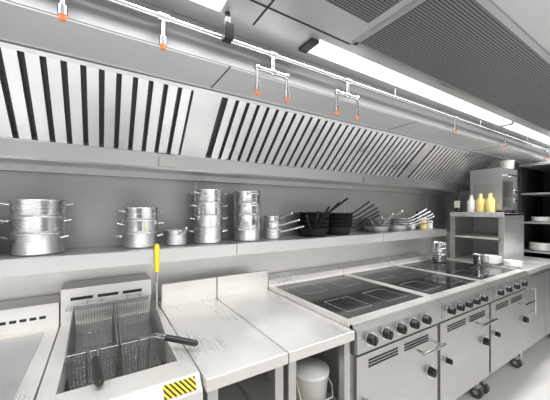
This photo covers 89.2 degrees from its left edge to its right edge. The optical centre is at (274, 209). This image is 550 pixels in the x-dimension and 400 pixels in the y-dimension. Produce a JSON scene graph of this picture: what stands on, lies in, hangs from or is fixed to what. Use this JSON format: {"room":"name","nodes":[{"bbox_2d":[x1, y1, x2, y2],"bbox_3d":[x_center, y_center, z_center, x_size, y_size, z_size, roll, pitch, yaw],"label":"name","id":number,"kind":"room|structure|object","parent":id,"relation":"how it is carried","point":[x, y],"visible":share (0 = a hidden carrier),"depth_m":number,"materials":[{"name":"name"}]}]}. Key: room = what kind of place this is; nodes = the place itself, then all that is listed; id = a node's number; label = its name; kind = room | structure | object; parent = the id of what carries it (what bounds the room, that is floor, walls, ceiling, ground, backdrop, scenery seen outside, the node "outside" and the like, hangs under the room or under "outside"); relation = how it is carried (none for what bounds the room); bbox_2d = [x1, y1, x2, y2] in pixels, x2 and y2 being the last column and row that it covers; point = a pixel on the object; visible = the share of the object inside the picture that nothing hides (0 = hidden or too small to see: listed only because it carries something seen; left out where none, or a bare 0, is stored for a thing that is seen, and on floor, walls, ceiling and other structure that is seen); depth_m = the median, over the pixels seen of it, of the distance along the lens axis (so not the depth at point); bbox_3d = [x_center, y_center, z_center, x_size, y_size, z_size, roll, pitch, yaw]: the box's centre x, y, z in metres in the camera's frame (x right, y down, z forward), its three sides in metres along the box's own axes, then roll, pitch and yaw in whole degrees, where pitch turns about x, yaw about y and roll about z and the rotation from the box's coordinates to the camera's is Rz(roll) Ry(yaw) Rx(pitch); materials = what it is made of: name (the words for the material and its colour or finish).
{"room":"commercial kitchen","nodes":[
{"label":"commercial kitchen","id":0,"kind":"room"},
{"bbox_2d":[0,171,518,384],"bbox_3d":[0.845,0.190,2.887,10.500,2.550,0.106,0,0,-32],"label":"wall","id":1,"kind":"structure","parent":0,"point":[96,199],"depth_m":1.91,"materials":[{"name":"metal"}]},
{"bbox_2d":[0,228,446,277],"bbox_3d":[-0.775,0.252,1.630,6.220,0.076,0.310,0,0,-32],"label":"shelf","id":2,"kind":"object","parent":1,"relation":"attached to","point":[82,258],"visible":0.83,"depth_m":1.59,"materials":[{"name":"silver metal"}]},
{"bbox_2d":[0,199,73,255],"bbox_3d":[-1.165,0.081,1.377,0.284,0.264,0.224,0,0,-32],"label":"pots","id":3,"kind":"object","parent":2,"relation":"on","point":[37,226],"visible":1,"depth_m":1.29,"materials":[{"name":"metal"}]},
{"bbox_2d":[115,207,163,248],"bbox_3d":[-0.782,0.099,1.623,0.257,0.229,0.198,0,0,-32],"label":"pots","id":4,"kind":"object","parent":2,"relation":"on","point":[140,224],"visible":1,"depth_m":1.54,"materials":[{"name":"metal"}]},
{"bbox_2d":[164,227,188,245],"bbox_3d":[-0.561,0.151,1.643,0.144,0.123,0.314,0,0,-32],"label":"pot","id":5,"kind":"object","parent":2,"relation":"on","point":[173,237],"visible":1,"depth_m":1.66,"materials":[{"name":"metal"}]},
{"bbox_2d":[188,189,227,243],"bbox_3d":[-0.439,0.041,1.838,0.256,0.345,0.196,0,0,-32],"label":"pots","id":6,"kind":"object","parent":2,"relation":"on","point":[208,229],"visible":1,"depth_m":1.76,"materials":[{"name":"metal"}]},
{"bbox_2d":[233,191,260,240],"bbox_3d":[-0.196,0.041,1.978,0.196,0.344,0.255,0,0,-22],"label":"pots","id":7,"kind":"object","parent":2,"relation":"on","point":[247,214],"visible":1,"depth_m":1.90,"materials":[{"name":"metal"}]},
{"bbox_2d":[263,212,303,238],"bbox_3d":[0.047,0.114,2.051,0.317,0.199,0.153,0,0,36],"label":"saucepan","id":8,"kind":"object","parent":2,"relation":"on","point":[272,229],"visible":1,"depth_m":2.04,"materials":[{"name":"metal"}]},
{"bbox_2d":[298,197,347,236],"bbox_3d":[0.328,0.060,2.211,0.331,0.306,0.489,0,0,-15],"label":"pans","id":9,"kind":"object","parent":2,"relation":"on","point":[315,224],"visible":0.97,"depth_m":2.21,"materials":[{"name":"grey metal"}]},
{"bbox_2d":[327,201,379,234],"bbox_3d":[0.668,0.064,2.463,0.485,0.298,0.293,0,0,-3],"label":"pans","id":10,"kind":"object","parent":2,"relation":"on","point":[339,223],"visible":0.9,"depth_m":2.37,"materials":[{"name":"grey metal"}]},
{"bbox_2d":[362,211,402,232],"bbox_3d":[0.988,0.108,2.639,0.281,0.210,0.491,0,0,5],"label":"pans","id":11,"kind":"object","parent":2,"relation":"on","point":[379,225],"visible":0.9,"depth_m":2.63,"materials":[{"name":"metal"}]},
{"bbox_2d":[388,209,434,230],"bbox_3d":[1.368,0.098,2.890,0.491,0.230,0.275,0,0,11],"label":"pans","id":12,"kind":"object","parent":2,"relation":"on","point":[397,224],"visible":0.85,"depth_m":2.81,"materials":[{"name":"metal"}]},
{"bbox_2d":[408,211,432,228],"bbox_3d":[1.674,0.113,3.100,0.403,0.200,0.279,0,0,-32],"label":"containers","id":13,"kind":"object","parent":2,"relation":"on","point":[427,224],"depth_m":3.14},
{"bbox_2d":[0,0,549,198],"bbox_3d":[0.659,-0.491,2.242,9.300,0.583,0.798,0,0,-32],"label":"hood canopy","id":14,"kind":"object","parent":1,"relation":"attached to","point":[95,92],"visible":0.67,"depth_m":1.47,"materials":[{"name":"metal"}]},
{"bbox_2d":[141,0,549,147],"bbox_3d":[2.065,-0.827,0.942,10.500,0.116,4.700,0,0,-32],"label":"ceiling","id":15,"kind":"structure","parent":0,"point":[487,61],"depth_m":1.31,"materials":[{"name":"metal"}]},
{"bbox_2d":[57,0,549,159],"bbox_3d":[0.829,-0.652,1.784,8.700,0.264,0.102,0,0,-32],"label":"pipe","id":16,"kind":"object","parent":15,"relation":"attached to","point":[227,29],"visible":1,"depth_m":1.27,"materials":[{"name":"silver metal"}]},
{"bbox_2d":[456,335,549,399],"bbox_3d":[2.065,1.515,0.942,10.500,0.100,4.700,0,0,-32],"label":"floor","id":17,"kind":"structure","parent":0,"point":[531,381],"depth_m":2.41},
{"bbox_2d":[0,294,60,399],"bbox_3d":[-1.301,0.961,0.876,0.927,1.002,0.974,0,0,-32],"label":"griddle","id":18,"kind":"object","parent":17,"relation":"on","point":[29,327],"visible":0.93,"depth_m":1.22,"materials":[{"name":"metal"}]},
{"bbox_2d":[36,274,202,399],"bbox_3d":[-0.692,0.931,1.230,0.469,1.062,1.020,0,0,-32],"label":"fryer","id":19,"kind":"object","parent":17,"relation":"on","point":[178,377],"visible":0.75,"depth_m":1.21,"materials":[{"name":"metal"}]},
{"bbox_2d":[65,293,197,389],"bbox_3d":[-0.645,0.580,1.246,0.456,0.237,0.681,0,0,-32],"label":"baskets","id":20,"kind":"object","parent":19,"relation":"in","point":[159,338],"depth_m":1.24,"materials":[{"name":"silver metal"}]},
{"bbox_2d":[154,244,159,310],"bbox_3d":[-0.642,0.380,1.517,0.026,0.396,0.035,0,0,-32],"label":"tool","id":21,"kind":"object","parent":19,"relation":"on","point":[156,247],"visible":0.92,"depth_m":1.51,"materials":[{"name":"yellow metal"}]},
{"bbox_2d":[158,277,287,399],"bbox_3d":[-0.353,0.952,1.461,0.339,1.023,0.990,0,0,-32],"label":"work table","id":22,"kind":"object","parent":17,"relation":"on","point":[229,350],"visible":0.84,"depth_m":1.27,"materials":[{"name":"metal"}]},
{"bbox_2d":[216,270,354,399],"bbox_3d":[-0.041,0.952,1.656,0.384,1.023,0.990,0,0,-32],"label":"work table","id":23,"kind":"object","parent":17,"relation":"on","point":[301,332],"visible":0.75,"depth_m":1.46,"materials":[{"name":"metal"}]},
{"bbox_2d":[267,357,332,399],"bbox_3d":[0.070,1.028,1.488,0.311,0.530,0.442,0,0,-32],"label":"buckets","id":24,"kind":"object","parent":23,"relation":"on","point":[312,374],"visible":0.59,"depth_m":1.35,"materials":[{"name":"white plastic"}]},
{"bbox_2d":[267,266,446,399],"bbox_3d":[0.463,0.989,1.939,0.759,0.948,1.046,0,0,-32],"label":"range","id":25,"kind":"object","parent":17,"relation":"on","point":[393,351],"visible":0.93,"depth_m":1.60,"materials":[{"name":"metal"}]},
{"bbox_2d":[330,258,497,399],"bbox_3d":[1.098,0.989,2.338,0.729,0.948,1.046,0,0,-32],"label":"range","id":26,"kind":"object","parent":17,"relation":"on","point":[463,363],"visible":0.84,"depth_m":1.99,"materials":[{"name":"metal"}]},
{"bbox_2d":[382,252,535,393],"bbox_3d":[1.744,0.989,2.743,0.784,0.948,1.046,0,0,-32],"label":"range","id":27,"kind":"object","parent":17,"relation":"on","point":[507,335],"visible":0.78,"depth_m":2.40,"materials":[{"name":"metal"}]},
{"bbox_2d":[431,241,447,261],"bbox_3d":[1.770,0.450,3.011,0.156,0.208,0.213,0,0,15],"label":"pot","id":28,"kind":"object","parent":27,"relation":"on","point":[439,249],"visible":1,"depth_m":2.95,"materials":[{"name":"metal"}]},
{"bbox_2d":[472,253,488,265],"bbox_3d":[2.042,0.499,2.789,0.103,0.110,0.134,0,0,-1],"label":"measuring cup","id":29,"kind":"object","parent":27,"relation":"on","point":[478,259],"visible":1,"depth_m":2.77,"materials":[{"name":"metal"}]},
{"bbox_2d":[447,252,549,364],"bbox_3d":[2.530,1.014,3.252,1.077,0.897,1.019,0,0,-32],"label":"base cabinet","id":30,"kind":"object","parent":17,"relation":"on","point":[538,312],"visible":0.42,"depth_m":2.77,"materials":[{"name":"metal"}]},
{"bbox_2d":[450,212,523,264],"bbox_3d":[2.431,0.293,3.213,0.546,0.540,0.520,0,0,-32],"label":"shelf unit","id":31,"kind":"object","parent":30,"relation":"on","point":[492,233],"visible":0.93,"depth_m":3.26,"materials":[{"name":"metal"}]},
{"bbox_2d":[454,190,494,211],"bbox_3d":[2.231,-0.102,3.123,0.084,0.270,0.382,0,0,-32],"label":"bottles","id":32,"kind":"object","parent":31,"relation":"on","point":[480,205],"visible":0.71,"depth_m":3.06,"materials":[{"name":"yellow plastic"}]},
{"bbox_2d":[470,167,518,212],"bbox_3d":[2.522,-0.212,3.183,0.424,0.490,0.349,0,0,-32],"label":"grill","id":33,"kind":"object","parent":31,"relation":"on","point":[501,182],"visible":0.78,"depth_m":3.10,"materials":[{"name":"metal"}]},
{"bbox_2d":[498,160,514,168],"bbox_3d":[2.621,-0.506,3.161,0.152,0.094,0.152,0,0,-32],"label":"stock pot","id":34,"kind":"object","parent":33,"relation":"on","point":[509,164],"visible":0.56,"depth_m":3.10,"materials":[{"name":"silver metal"}]},
{"bbox_2d":[483,254,523,268],"bbox_3d":[2.254,0.515,2.795,0.196,0.093,0.356,0,0,-32],"label":"bowls","id":35,"kind":"object","parent":30,"relation":"on","point":[494,260],"visible":0.88,"depth_m":2.78,"materials":[{"name":"white ceramic"}]},
{"bbox_2d":[519,161,549,335],"bbox_3d":[3.485,0.450,3.543,0.830,2.030,0.360,0,0,-32],"label":"rack","id":36,"kind":"object","parent":17,"relation":"on","point":[534,178],"visible":0.43,"depth_m":3.65,"materials":[{"name":"metal"}]},
{"bbox_2d":[529,217,549,250],"bbox_3d":[3.269,0.288,3.408,0.250,0.410,0.250,0,0,-32],"label":"plates","id":37,"kind":"object","parent":36,"relation":"in","point":[539,246],"visible":1,"depth_m":3.35,"materials":[{"name":"white ceramic"}]}
]}

